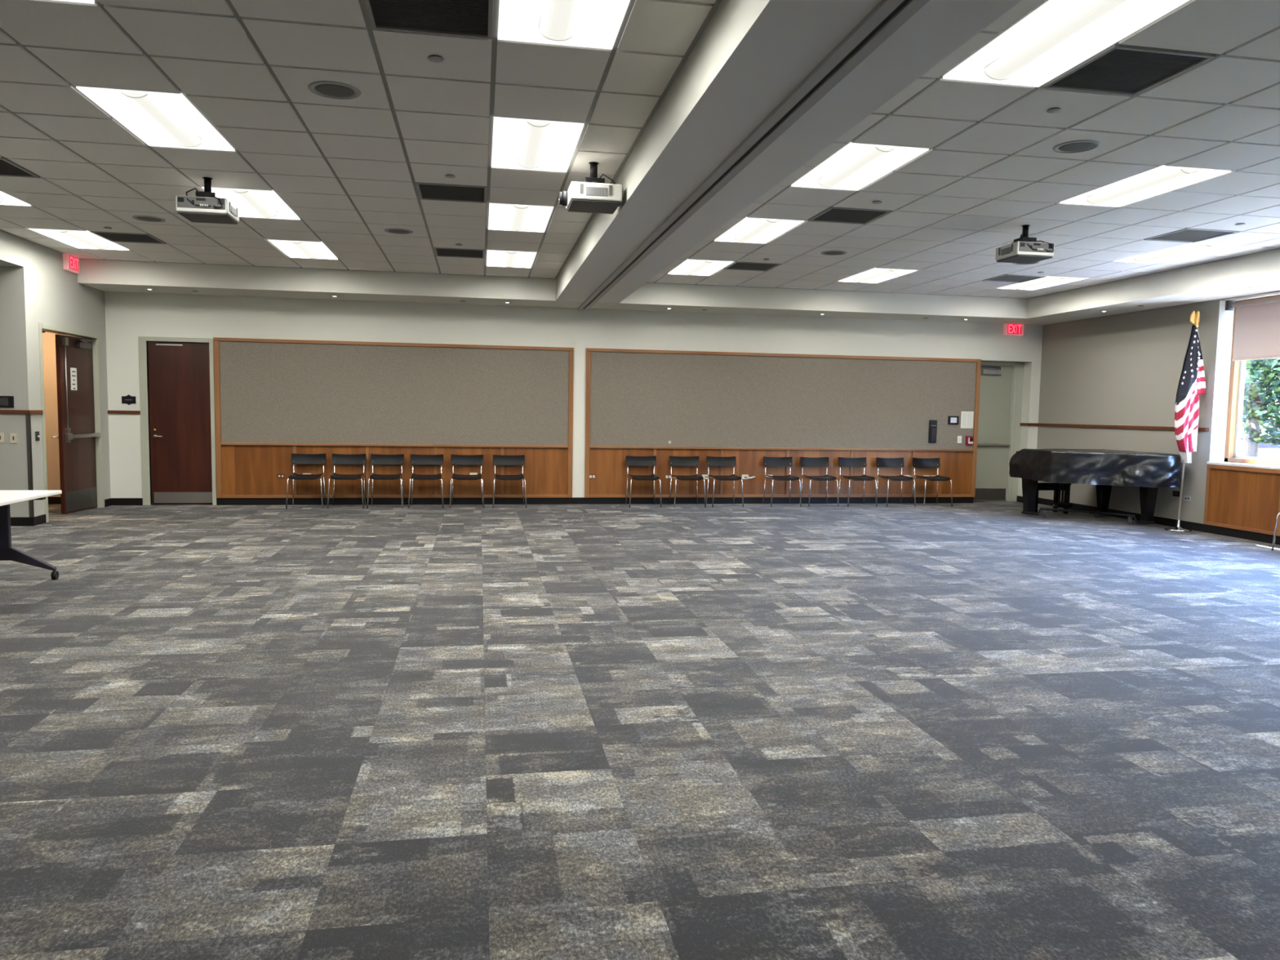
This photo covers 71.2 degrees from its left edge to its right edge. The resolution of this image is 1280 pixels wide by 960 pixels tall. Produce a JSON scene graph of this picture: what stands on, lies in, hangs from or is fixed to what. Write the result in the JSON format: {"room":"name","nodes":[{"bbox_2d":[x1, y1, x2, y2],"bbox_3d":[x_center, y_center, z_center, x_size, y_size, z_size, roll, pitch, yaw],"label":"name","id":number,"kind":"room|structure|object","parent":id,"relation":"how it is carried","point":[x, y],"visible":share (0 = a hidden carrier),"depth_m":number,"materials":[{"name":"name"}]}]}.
{"room":"community meeting room","nodes":[
{"label":"community meeting room","id":0,"kind":"room"},
{"bbox_2d":[0,230,111,517],"bbox_3d":[-6.775,-0.613,3.959,1.650,3.310,17.255,0,4,-10],"label":"wall","id":1,"kind":"structure","parent":0,"point":[35,287],"depth_m":10.44,"materials":[{"name":"grey paint"}]},
{"bbox_2d":[0,395,13,407],"bbox_3d":[-7.340,-0.903,10.315,0.214,0.134,0.022,0,4,-10],"label":"panel","id":2,"kind":"object","parent":1,"relation":"attached to","point":[5,401],"visible":1,"depth_m":10.31,"materials":[{"name":"black plastic"}]},
{"bbox_2d":[0,409,43,413],"bbox_3d":[-7.843,-0.799,10.382,1.522,0.047,0.315,0,4,-10],"label":"chair rail","id":3,"kind":"object","parent":1,"relation":"attached to","point":[2,411],"visible":1,"depth_m":10.35,"materials":[{"name":"wood"}]},
{"bbox_2d":[25,414,34,517],"bbox_3d":[-7.120,-0.162,10.439,0.038,1.200,0.033,0,4,-10],"label":"guard","id":4,"kind":"object","parent":1,"relation":"attached to","point":[28,417],"visible":1,"depth_m":10.42,"materials":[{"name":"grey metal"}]},
{"bbox_2d":[10,497,111,526],"bbox_3d":[-8.041,0.396,11.448,1.514,0.103,2.272,0,4,-10],"label":"baseboard","id":5,"kind":"structure","parent":1,"relation":"attached to","point":[33,521],"depth_m":10.47,"materials":[{"name":"black rubber"}]},
{"bbox_2d":[37,322,104,522],"bbox_3d":[-7.702,-0.743,11.443,0.864,2.385,1.708,0,4,-10],"label":"door","id":6,"kind":"structure","parent":1,"relation":"in","point":[77,355],"depth_m":11.82,"materials":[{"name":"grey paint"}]},
{"bbox_2d":[62,253,79,273],"bbox_3d":[-7.237,-2.760,11.391,0.062,0.210,0.350,0,4,-10],"label":"exit sign","id":7,"kind":"object","parent":1,"relation":"attached to","point":[70,263],"visible":1,"depth_m":11.32,"materials":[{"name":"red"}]},
{"bbox_2d":[42,331,70,497],"bbox_3d":[-8.624,-0.964,11.417,2.350,2.800,2.503,0,4,-10],"label":"wall","id":8,"kind":"structure","parent":0,"point":[48,338],"depth_m":12.64,"materials":[{"name":"beige paint"}]},
{"bbox_2d":[48,497,61,504],"bbox_3d":[-8.798,0.291,12.652,2.250,0.103,0.014,0,4,-10],"label":"baseboard","id":9,"kind":"structure","parent":8,"relation":"attached to","point":[51,500],"depth_m":12.73,"materials":[{"name":"black"}]},
{"bbox_2d":[104,291,1043,505],"bbox_3d":[-0.325,-1.289,14.041,14.913,3.310,0.360,0,4,-10],"label":"wall","id":10,"kind":"structure","parent":0,"point":[129,316],"depth_m":13.53,"materials":[{"name":"white paint"}]},
{"bbox_2d":[107,410,140,413],"bbox_3d":[-7.280,-0.957,12.622,0.421,0.047,0.022,0,4,-10],"label":"chair rail","id":11,"kind":"object","parent":10,"relation":"attached to","point":[108,411],"visible":1,"depth_m":12.61,"materials":[{"name":"wood"}]},
{"bbox_2d":[121,394,136,404],"bbox_3d":[-7.215,-1.132,12.624,0.180,0.150,0.014,0,4,-10],"label":"plaque","id":12,"kind":"object","parent":10,"relation":"attached to","point":[128,399],"visible":1,"depth_m":12.62,"materials":[{"name":"black plastic"}]},
{"bbox_2d":[137,336,217,505],"bbox_3d":[-6.600,-0.833,12.825,0.987,2.388,0.185,0,4,-10],"label":"door","id":13,"kind":"structure","parent":10,"relation":"in","point":[180,392],"depth_m":12.79,"materials":[{"name":"brown wood"}]},
{"bbox_2d":[213,337,573,497],"bbox_3d":[-3.561,-0.879,13.282,5.141,2.298,0.052,0,4,-10],"label":"wall panel","id":14,"kind":"object","parent":10,"relation":"attached to","point":[275,399],"visible":0.98,"depth_m":13.25,"materials":[{"name":"fabric"}]},
{"bbox_2d":[111,495,1022,505],"bbox_3d":[-0.412,0.315,14.080,14.463,0.103,0.244,0,4,-10],"label":"baseboard","id":15,"kind":"structure","parent":10,"relation":"attached to","point":[574,500],"depth_m":13.86,"materials":[{"name":"black rubber"}]},
{"bbox_2d":[584,347,981,497],"bbox_3d":[2.403,-0.865,14.344,6.584,2.298,0.074,0,4,-10],"label":"wall panel","id":16,"kind":"object","parent":10,"relation":"attached to","point":[749,407],"depth_m":14.31,"materials":[{"name":"fabric"}]},
{"bbox_2d":[928,420,937,443],"bbox_3d":[4.843,-0.801,14.781,0.130,0.376,0.050,0,4,-10],"label":"wall phone","id":17,"kind":"object","parent":16,"relation":"attached to","point":[932,424],"visible":1,"depth_m":14.76,"materials":[{"name":"black plastic"}]},
{"bbox_2d":[947,416,959,424],"bbox_3d":[5.201,-0.991,14.845,0.188,0.140,0.022,0,4,-10],"label":"panel","id":18,"kind":"object","parent":16,"relation":"attached to","point":[951,420],"visible":1,"depth_m":14.84,"materials":[{"name":"black plastic"}]},
{"bbox_2d":[960,411,973,428],"bbox_3d":[5.448,-1.001,14.898,0.224,0.280,0.004,0,4,-10],"label":"sheet","id":19,"kind":"object","parent":16,"relation":"attached to","point":[966,417],"visible":1,"depth_m":14.90,"materials":[{"name":"white paper"}]},
{"bbox_2d":[973,360,1023,502],"bbox_3d":[6.048,-0.820,15.282,0.974,2.388,0.115,0,4,-10],"label":"door","id":20,"kind":"structure","parent":10,"relation":"in","point":[1001,388],"depth_m":15.29,"materials":[{"name":"grey paint"}]},
{"bbox_2d":[1003,323,1024,335],"bbox_3d":[6.227,-2.514,14.905,0.350,0.210,0.062,0,4,-10],"label":"exit sign","id":21,"kind":"object","parent":10,"relation":"attached to","point":[1009,329],"visible":0.95,"depth_m":14.88,"materials":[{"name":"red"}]},
{"bbox_2d":[0,501,1279,959],"bbox_3d":[0.530,1.089,5.587,16.313,0.100,17.605,0,4,-10],"label":"floor","id":22,"kind":"structure","parent":0,"point":[976,730],"depth_m":4.01,"materials":[{"name":"carpet"}]},
{"bbox_2d":[0,489,62,579],"bbox_3d":[-5.022,0.513,6.522,0.764,0.724,1.750,0,4,-10],"label":"table","id":23,"kind":"object","parent":22,"relation":"on","point":[7,553],"visible":1,"depth_m":7.24,"materials":[{"name":"white laminate"}]},
{"bbox_2d":[285,453,326,508],"bbox_3d":[-4.782,0.007,12.841,0.502,0.762,0.514,0,5,-12],"label":"chair","id":24,"kind":"object","parent":22,"relation":"on","point":[295,458],"visible":1,"depth_m":12.99,"materials":[{"name":"black"}]},
{"bbox_2d":[327,453,366,508],"bbox_3d":[-4.230,0.008,12.941,0.502,0.762,0.514,0,5,-11],"label":"chair","id":25,"kind":"object","parent":22,"relation":"on","point":[340,459],"visible":1,"depth_m":13.10,"materials":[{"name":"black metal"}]},
{"bbox_2d":[366,453,404,508],"bbox_3d":[-3.697,0.009,13.036,0.502,0.762,0.514,0,5,-11],"label":"chair","id":26,"kind":"object","parent":22,"relation":"on","point":[375,459],"visible":1,"depth_m":13.20,"materials":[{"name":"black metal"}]},
{"bbox_2d":[408,453,444,508],"bbox_3d":[-3.134,0.011,13.138,0.502,0.762,0.514,0,5,-11],"label":"chair","id":27,"kind":"object","parent":22,"relation":"on","point":[415,459],"visible":1,"depth_m":13.29,"materials":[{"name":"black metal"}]},
{"bbox_2d":[448,454,484,508],"bbox_3d":[-2.560,0.012,13.241,0.502,0.762,0.514,0,4,-10],"label":"chair","id":28,"kind":"object","parent":22,"relation":"on","point":[455,459],"visible":1,"depth_m":13.40,"materials":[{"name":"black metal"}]},
{"bbox_2d":[492,454,526,507],"bbox_3d":[-1.952,0.013,13.350,0.502,0.762,0.514,0,4,-10],"label":"chair","id":29,"kind":"object","parent":22,"relation":"on","point":[499,460],"visible":1,"depth_m":13.52,"materials":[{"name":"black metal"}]},
{"bbox_2d":[625,455,662,507],"bbox_3d":[0.045,0.018,13.710,0.502,0.762,0.514,0,4,-10],"label":"chair","id":30,"kind":"object","parent":22,"relation":"on","point":[630,460],"visible":1,"depth_m":13.87,"materials":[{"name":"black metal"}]},
{"bbox_2d":[668,455,706,507],"bbox_3d":[0.723,0.019,13.832,0.502,0.762,0.514,0,4,-10],"label":"chair","id":31,"kind":"object","parent":22,"relation":"on","point":[673,460],"visible":1,"depth_m":14.00,"materials":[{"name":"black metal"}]},
{"bbox_2d":[706,456,743,507],"bbox_3d":[1.312,0.020,13.938,0.502,0.762,0.514,0,4,-10],"label":"chair","id":32,"kind":"object","parent":22,"relation":"on","point":[710,460],"visible":1,"depth_m":14.10,"materials":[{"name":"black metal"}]},
{"bbox_2d":[762,456,801,506],"bbox_3d":[2.231,0.022,14.103,0.502,0.762,0.514,0,4,-10],"label":"chair","id":33,"kind":"object","parent":22,"relation":"on","point":[767,461],"visible":1,"depth_m":14.26,"materials":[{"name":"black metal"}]},
{"bbox_2d":[799,457,839,506],"bbox_3d":[2.838,0.024,14.212,0.502,0.762,0.514,0,4,-10],"label":"chair","id":34,"kind":"object","parent":22,"relation":"on","point":[805,461],"visible":1,"depth_m":14.37,"materials":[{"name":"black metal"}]},
{"bbox_2d":[836,457,877,506],"bbox_3d":[3.472,0.025,14.326,0.502,0.762,0.514,0,4,-10],"label":"chair","id":35,"kind":"object","parent":22,"relation":"on","point":[842,462],"visible":1,"depth_m":14.48,"materials":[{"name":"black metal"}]},
{"bbox_2d":[875,457,915,506],"bbox_3d":[4.115,0.026,14.442,0.502,0.762,0.514,0,4,-10],"label":"chair","id":36,"kind":"object","parent":22,"relation":"on","point":[881,462],"visible":1,"depth_m":14.60,"materials":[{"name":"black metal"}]},
{"bbox_2d":[911,457,952,506],"bbox_3d":[4.742,0.028,14.555,0.502,0.762,0.514,0,4,-10],"label":"chair","id":37,"kind":"object","parent":22,"relation":"on","point":[917,462],"visible":1,"depth_m":14.72,"materials":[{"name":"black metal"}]},
{"bbox_2d":[1022,480,1071,514],"bbox_3d":[6.207,0.267,13.673,0.600,0.475,0.340,0,4,-10],"label":"piano bench","id":38,"kind":"object","parent":22,"relation":"on","point":[1042,486],"visible":0.46,"depth_m":13.50,"materials":[{"name":"black wood"}]},
{"bbox_2d":[1022,507,1154,524],"bbox_3d":[6.373,0.511,12.662,1.300,0.147,1.270,0,4,-10],"label":"piano dolly","id":39,"kind":"object","parent":22,"relation":"on","point":[1097,512],"visible":0.99,"depth_m":12.74,"materials":[{"name":"black metal"}]},
{"bbox_2d":[1016,451,1158,521],"bbox_3d":[6.380,0.074,12.629,1.360,0.875,1.799,0,4,-10],"label":"grand piano","id":40,"kind":"object","parent":39,"relation":"on","point":[1148,495],"visible":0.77,"depth_m":13.06,"materials":[{"name":"black wood"}]},
{"bbox_2d":[1008,448,1183,488],"bbox_3d":[6.383,-0.185,12.600,1.468,0.455,1.936,0,4,-10],"label":"cover","id":41,"kind":"object","parent":40,"relation":"on","point":[1073,466],"visible":1,"depth_m":12.17,"materials":[{"name":"black plastic"}]},
{"bbox_2d":[1164,311,1205,532],"bbox_3d":[7.152,-0.764,11.691,0.378,2.867,0.304,0,4,-10],"label":"flag","id":42,"kind":"object","parent":22,"relation":"on","point":[1192,383],"visible":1,"depth_m":11.63,"materials":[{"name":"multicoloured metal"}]},
{"bbox_2d":[1271,511,1279,551],"bbox_3d":[7.406,0.435,9.841,0.514,0.762,0.502,0,4,-10],"label":"chair","id":43,"kind":"object","parent":22,"relation":"on","point":[1278,514],"visible":1,"depth_m":10.03,"materials":[{"name":"silver metal"}]},
{"bbox_2d":[0,0,1279,324],"bbox_3d":[0.523,-2.239,5.242,16.563,0.632,17.855,0,4,-10],"label":"ceiling","id":44,"kind":"structure","parent":0,"point":[706,114],"depth_m":6.30,"materials":[{"name":"white tile"}]},
{"bbox_2d":[0,191,31,206],"bbox_3d":[-5.984,-2.609,7.885,0.582,0.117,1.191,0,4,-10],"label":"ceiling light","id":45,"kind":"object","parent":44,"relation":"attached to","point":[5,198],"visible":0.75,"depth_m":8.44,"materials":[{"name":"grey"}]},
{"bbox_2d":[0,156,39,177],"bbox_3d":[-5.223,-2.499,7.099,0.584,0.024,0.584,0,4,-10],"label":"ceiling vent","id":46,"kind":"object","parent":44,"relation":"in","point":[7,167],"visible":0.91,"depth_m":7.24,"materials":[{"name":"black metal"}]},
{"bbox_2d":[0,159,33,176],"bbox_3d":[-5.223,-2.503,7.098,0.540,0.016,0.540,0,4,-10],"label":"grille","id":47,"kind":"object","parent":46,"relation":"attached to","point":[7,167],"depth_m":7.23,"materials":[{"name":"grey metal"}]},
{"bbox_2d":[53,0,94,4],"bbox_3d":[-2.724,-2.220,3.532,0.582,0.117,1.191,0,4,-10],"label":"ceiling light","id":48,"kind":"object","parent":44,"relation":"attached to","point":[91,2],"visible":1,"depth_m":4.15,"materials":[{"name":"grey"}]},
{"bbox_2d":[28,228,128,250],"bbox_3d":[-6.414,-2.801,10.277,0.582,0.117,1.191,0,4,-10],"label":"ceiling light","id":49,"kind":"object","parent":44,"relation":"attached to","point":[86,239],"visible":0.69,"depth_m":10.38,"materials":[{"name":"grey plastic"}]},
{"bbox_2d":[89,231,165,244],"bbox_3d":[-5.761,-2.739,10.089,0.584,0.024,0.584,0,4,-10],"label":"ceiling vent","id":50,"kind":"object","parent":44,"relation":"in","point":[110,236],"visible":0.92,"depth_m":10.10,"materials":[{"name":"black metal"}]},
{"bbox_2d":[96,232,161,243],"bbox_3d":[-5.761,-2.743,10.089,0.540,0.016,0.540,0,4,-10],"label":"grille","id":51,"kind":"object","parent":50,"relation":"attached to","point":[113,237],"depth_m":10.10,"materials":[{"name":"grey metal"}]},
{"bbox_2d":[132,215,165,222],"bbox_3d":[-4.950,-2.633,9.020,0.296,0.012,0.296,0,4,-10],"label":"ceiling speaker","id":52,"kind":"object","parent":44,"relation":"attached to","point":[144,218],"visible":1,"depth_m":9.00,"materials":[{"name":"grey"}]},
{"bbox_2d":[136,217,161,221],"bbox_3d":[-4.950,-2.634,9.020,0.244,0.011,0.244,0,4,-10],"label":"grille","id":53,"kind":"object","parent":52,"relation":"attached to","point":[144,219],"depth_m":9.01,"materials":[{"name":"grey"}]},
{"bbox_2d":[75,86,235,151],"bbox_3d":[-3.154,-2.412,5.924,0.582,0.117,1.191,0,4,-10],"label":"ceiling light","id":54,"kind":"object","parent":44,"relation":"attached to","point":[160,119],"visible":0.83,"depth_m":5.96,"materials":[{"name":"grey plastic"}]},
{"bbox_2d":[175,177,239,224],"bbox_3d":[-3.565,-2.322,7.392,0.400,0.330,0.476,0,4,-10],"label":"projector","id":55,"kind":"object","parent":44,"relation":"attached to","point":[207,206],"visible":1,"depth_m":7.23,"materials":[{"name":"white plastic"}]},
{"bbox_2d":[201,186,300,219],"bbox_3d":[-3.584,-2.604,8.317,0.582,0.117,1.191,0,4,-10],"label":"ceiling light","id":56,"kind":"object","parent":44,"relation":"attached to","point":[253,203],"visible":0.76,"depth_m":8.46,"materials":[{"name":"grey plastic"}]},
{"bbox_2d":[267,239,337,259],"bbox_3d":[-4.014,-2.796,10.709,0.582,0.117,1.191,0,4,-10],"label":"ceiling light","id":57,"kind":"object","parent":44,"relation":"attached to","point":[292,249],"visible":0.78,"depth_m":10.90,"materials":[{"name":"grey plastic"}]},
{"bbox_2d":[307,80,360,99],"bbox_3d":[-1.795,-2.292,5.262,0.296,0.012,0.296,0,4,-10],"label":"ceiling speaker","id":58,"kind":"object","parent":44,"relation":"attached to","point":[328,89],"visible":1,"depth_m":5.25,"materials":[{"name":"grey metal"}]},
{"bbox_2d":[315,84,354,97],"bbox_3d":[-1.795,-2.292,5.262,0.244,0.011,0.244,0,4,-10],"label":"grille","id":59,"kind":"object","parent":58,"relation":"attached to","point":[322,90],"depth_m":5.25,"materials":[{"name":"grey metal"}]},
{"bbox_2d":[384,228,413,234],"bbox_3d":[-2.548,-2.628,9.452,0.296,0.012,0.296,0,4,-10],"label":"ceiling speaker","id":60,"kind":"object","parent":44,"relation":"attached to","point":[397,231],"visible":1,"depth_m":9.43,"materials":[{"name":"grey"}]},
{"bbox_2d":[387,229,409,233],"bbox_3d":[-2.548,-2.628,9.452,0.244,0.011,0.244,0,4,-10],"label":"grille","id":61,"kind":"object","parent":60,"relation":"attached to","point":[392,231],"depth_m":9.44,"materials":[{"name":"grey"}]},
{"bbox_2d":[364,0,493,39],"bbox_3d":[-0.979,-2.203,4.157,0.584,0.024,0.584,0,4,-10],"label":"ceiling vent","id":62,"kind":"object","parent":44,"relation":"in","point":[459,18],"visible":1,"depth_m":4.26,"materials":[{"name":"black metal"}]},
{"bbox_2d":[427,55,443,62],"bbox_3d":[-1.086,-2.237,4.752,0.084,0.012,0.084,0,4,-10],"label":"sprinkler cover","id":63,"kind":"object","parent":44,"relation":"attached to","point":[436,59],"visible":1,"depth_m":4.74,"materials":[{"name":"grey"}]},
{"bbox_2d":[415,182,487,203],"bbox_3d":[-1.624,-2.491,7.746,0.584,0.024,0.584,0,4,-10],"label":"ceiling vent","id":64,"kind":"object","parent":44,"relation":"in","point":[426,191],"visible":0.98,"depth_m":7.74,"materials":[{"name":"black metal"}]},
{"bbox_2d":[433,247,484,258],"bbox_3d":[-2.161,-2.731,10.737,0.584,0.024,0.584,0,4,-10],"label":"ceiling vent","id":65,"kind":"object","parent":44,"relation":"in","point":[439,251],"visible":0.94,"depth_m":10.74,"materials":[{"name":"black metal"}]},
{"bbox_2d":[486,249,537,267],"bbox_3d":[-1.614,-2.791,11.141,0.582,0.117,1.191,0,4,-10],"label":"ceiling light","id":66,"kind":"object","parent":44,"relation":"attached to","point":[495,258],"visible":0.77,"depth_m":11.37,"materials":[{"name":"white plastic"}]},
{"bbox_2d":[488,203,553,232],"bbox_3d":[-1.184,-2.599,8.748,0.582,0.117,1.191,0,4,-10],"label":"ceiling light","id":67,"kind":"object","parent":44,"relation":"attached to","point":[510,217],"visible":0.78,"depth_m":8.90,"materials":[{"name":"grey plastic"}]},
{"bbox_2d":[491,116,584,172],"bbox_3d":[-0.754,-2.407,6.356,0.582,0.117,1.191,0,4,-10],"label":"ceiling light","id":68,"kind":"object","parent":44,"relation":"attached to","point":[521,144],"visible":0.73,"depth_m":6.43,"materials":[{"name":"grey plastic"}]},
{"bbox_2d":[497,0,630,49],"bbox_3d":[-0.324,-2.215,3.963,0.582,0.117,1.191,0,4,-10],"label":"ceiling light","id":69,"kind":"object","parent":44,"relation":"attached to","point":[592,24],"visible":1,"depth_m":4.38,"materials":[{"name":"grey plastic"}]},
{"bbox_2d":[558,161,622,213],"bbox_3d":[-0.363,-2.220,6.738,0.476,0.330,0.400,0,4,-10],"label":"projector","id":70,"kind":"object","parent":44,"relation":"attached to","point":[592,195],"visible":1,"depth_m":6.59,"materials":[{"name":"white plastic"}]},
{"bbox_2d":[586,186,608,195],"bbox_3d":[-0.316,-2.114,6.554,0.160,0.060,0.005,0,4,-10],"label":"vent","id":71,"kind":"object","parent":70,"relation":"attached to","point":[590,191],"depth_m":6.55,"materials":[{"name":"grey"}]},
{"bbox_2d":[667,258,733,275],"bbox_3d":[0.770,-2.785,11.570,0.582,0.117,1.191,0,4,-10],"label":"ceiling light","id":72,"kind":"object","parent":44,"relation":"attached to","point":[689,267],"visible":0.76,"depth_m":11.76,"materials":[{"name":"grey plastic"}]},
{"bbox_2d":[723,261,781,271],"bbox_3d":[1.423,-2.723,11.382,0.584,0.024,0.584,0,4,-10],"label":"ceiling vent","id":73,"kind":"object","parent":44,"relation":"in","point":[736,265],"visible":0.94,"depth_m":11.39,"materials":[{"name":"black metal"}]},
{"bbox_2d":[727,262,777,270],"bbox_3d":[1.423,-2.727,11.382,0.540,0.016,0.540,0,4,-10],"label":"grille","id":74,"kind":"object","parent":73,"relation":"attached to","point":[734,266],"depth_m":11.39,"materials":[{"name":"grey metal"}]},
{"bbox_2d":[714,217,804,244],"bbox_3d":[1.200,-2.594,9.178,0.582,0.117,1.191,0,4,-10],"label":"ceiling light","id":75,"kind":"object","parent":44,"relation":"attached to","point":[750,230],"visible":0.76,"depth_m":9.30,"materials":[{"name":"grey plastic"}]},
{"bbox_2d":[821,250,847,255],"bbox_3d":[2.235,-2.618,10.312,0.296,0.012,0.296,0,4,-10],"label":"ceiling speaker","id":76,"kind":"object","parent":44,"relation":"attached to","point":[828,252],"visible":1,"depth_m":10.29,"materials":[{"name":"grey"}]},
{"bbox_2d":[808,206,892,224],"bbox_3d":[1.961,-2.483,8.391,0.584,0.024,0.584,0,4,-10],"label":"ceiling vent","id":77,"kind":"object","parent":44,"relation":"in","point":[831,215],"visible":0.92,"depth_m":8.39,"materials":[{"name":"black metal"}]},
{"bbox_2d":[791,142,928,191],"bbox_3d":[1.630,-2.402,6.785,0.582,0.117,1.191,0,4,-10],"label":"ceiling light","id":78,"kind":"object","parent":44,"relation":"attached to","point":[855,166],"visible":0.77,"depth_m":6.84,"materials":[{"name":"grey plastic"}]},
{"bbox_2d":[838,267,917,283],"bbox_3d":[3.170,-2.780,12.002,0.582,0.117,1.191,0,4,-10],"label":"ceiling light","id":79,"kind":"object","parent":44,"relation":"attached to","point":[875,275],"visible":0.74,"depth_m":12.11,"materials":[{"name":"grey plastic"}]},
{"bbox_2d":[982,273,1046,282],"bbox_3d":[5.023,-2.716,12.029,0.584,0.024,0.584,0,4,-10],"label":"ceiling vent","id":80,"kind":"object","parent":44,"relation":"in","point":[1006,277],"visible":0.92,"depth_m":12.04,"materials":[{"name":"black metal"}]},
{"bbox_2d":[986,275,1040,281],"bbox_3d":[5.023,-2.719,12.029,0.540,0.016,0.540,0,4,-10],"label":"grille","id":81,"kind":"object","parent":80,"relation":"attached to","point":[1002,277],"depth_m":12.04,"materials":[{"name":"grey"}]},
{"bbox_2d":[995,224,1054,263],"bbox_3d":[3.738,-2.306,8.706,0.400,0.330,0.476,0,4,-10],"label":"projector","id":82,"kind":"object","parent":44,"relation":"attached to","point":[1024,249],"visible":1,"depth_m":8.56,"materials":[{"name":"white plastic"}]},
{"bbox_2d":[1000,246,1011,255],"bbox_3d":[3.544,-2.215,8.664,0.005,0.060,0.160,0,4,-10],"label":"vent","id":83,"kind":"object","parent":82,"relation":"attached to","point":[1005,251],"depth_m":8.66,"materials":[{"name":"grey"}]},
{"bbox_2d":[996,275,1086,289],"bbox_3d":[5.570,-2.775,12.434,0.582,0.117,1.191,0,4,-10],"label":"ceiling light","id":84,"kind":"object","parent":44,"relation":"attached to","point":[1048,281],"visible":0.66,"depth_m":12.49,"materials":[{"name":"grey plastic"}]},
{"bbox_2d":[942,0,1189,87],"bbox_3d":[2.060,-2.210,4.393,0.582,0.117,1.191,0,4,-10],"label":"ceiling light","id":85,"kind":"object","parent":44,"relation":"attached to","point":[1058,36],"visible":1,"depth_m":4.48,"materials":[{"name":"grey plastic"}]},
{"bbox_2d":[1053,139,1100,153],"bbox_3d":[2.988,-2.281,6.123,0.296,0.012,0.296,0,4,-10],"label":"ceiling speaker","id":86,"kind":"object","parent":44,"relation":"attached to","point":[1083,145],"visible":1,"depth_m":6.11,"materials":[{"name":"grey metal"}]},
{"bbox_2d":[1058,142,1094,151],"bbox_3d":[2.988,-2.282,6.123,0.244,0.011,0.244,0,4,-10],"label":"grille","id":87,"kind":"object","parent":86,"relation":"attached to","point":[1066,146],"depth_m":6.11,"materials":[{"name":"grey"}]},
{"bbox_2d":[1042,44,1216,96],"bbox_3d":[2.606,-2.196,4.802,0.584,0.024,0.584,0,4,-10],"label":"ceiling vent","id":88,"kind":"object","parent":44,"relation":"in","point":[1118,68],"visible":0.96,"depth_m":4.78,"materials":[{"name":"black metal"}]},
{"bbox_2d":[1059,164,1231,207],"bbox_3d":[4.030,-2.396,7.217,0.582,0.117,1.191,0,4,-10],"label":"ceiling light","id":89,"kind":"object","parent":44,"relation":"attached to","point":[1163,179],"visible":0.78,"depth_m":7.22,"materials":[{"name":"grey plastic"}]},
{"bbox_2d":[1114,242,1240,263],"bbox_3d":[6.000,-2.583,10.041,0.582,0.117,1.191,0,4,-10],"label":"ceiling light","id":90,"kind":"object","parent":44,"relation":"attached to","point":[1192,249],"visible":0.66,"depth_m":10.06,"materials":[{"name":"grey plastic"}]},
{"bbox_2d":[1143,227,1239,242],"bbox_3d":[5.561,-2.476,9.039,0.584,0.024,0.584,0,4,-10],"label":"ceiling vent","id":91,"kind":"object","parent":44,"relation":"in","point":[1186,234],"visible":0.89,"depth_m":9.03,"materials":[{"name":"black metal"}]},
{"bbox_2d":[1036,290,1279,524],"bbox_3d":[8.419,-0.580,6.693,0.300,3.310,17.255,0,4,-10],"label":"wall","id":92,"kind":"structure","parent":0,"point":[1122,369],"depth_m":13.04,"materials":[{"name":"beige paint"}]},
{"bbox_2d":[1020,422,1208,431],"bbox_3d":[6.947,-0.805,13.470,0.198,0.047,3.830,0,4,-10],"label":"chair rail","id":93,"kind":"object","parent":92,"relation":"attached to","point":[1158,428],"visible":1,"depth_m":13.44,"materials":[{"name":"brown wood"}]},
{"bbox_2d":[1038,497,1279,545],"bbox_3d":[8.239,1.018,6.788,0.014,0.103,17.255,0,4,-10],"label":"baseboard","id":94,"kind":"structure","parent":92,"relation":"attached to","point":[1266,538],"depth_m":11.79,"materials":[{"name":"black rubber"}]},
{"bbox_2d":[1203,464,1279,536],"bbox_3d":[8.554,0.717,4.984,0.034,0.784,13.550,0,4,-10],"label":"wall panel","id":95,"kind":"object","parent":92,"relation":"attached to","point":[1247,499],"visible":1,"depth_m":11.07,"materials":[{"name":"brown wood"}]},
{"bbox_2d":[1206,294,1279,469],"bbox_3d":[7.791,-1.140,10.150,0.355,2.097,2.850,0,4,-10],"label":"window","id":96,"kind":"structure","parent":92,"relation":"in","point":[1228,385],"depth_m":11.53,"materials":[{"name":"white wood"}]},
{"bbox_2d":[1225,295,1279,360],"bbox_3d":[7.789,-1.800,10.097,0.100,0.767,2.840,0,4,-10],"label":"roller shade","id":97,"kind":"object","parent":96,"relation":"attached to","point":[1257,322],"visible":1,"depth_m":11.08,"materials":[{"name":"fabric"}]},
{"bbox_2d":[1237,360,1246,456],"bbox_3d":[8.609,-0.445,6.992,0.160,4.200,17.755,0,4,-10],"label":"window frame","id":98,"kind":"structure","parent":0,"point":[1244,363],"depth_m":11.65,"materials":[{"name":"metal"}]},
{"label":"outside","id":99,"kind":"structure","parent":0,"visible":0},
{"bbox_3d":[33.014,0.649,21.273,47.480,0.100,90.000,0,4,-10],"label":"lawn","id":100,"kind":"structure","parent":99,"visible":0},
{"bbox_2d":[1240,431,1279,458],"bbox_3d":[18.041,-0.673,25.013,4.443,1.480,1.820,3,5,30],"label":"parked car","id":101,"kind":"object","parent":100,"relation":"on","point":[1265,450],"visible":0.02,"depth_m":24.54,"materials":[{"name":"white metal"}]},
{"bbox_2d":[1240,358,1279,457],"bbox_3d":[13.924,-2.296,19.817,6.650,5.394,4.467,3,5,20],"label":"leafy tree","id":102,"kind":"object","parent":100,"relation":"on","point":[1264,378],"visible":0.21,"depth_m":19.39,"materials":[{"name":"green plant"}]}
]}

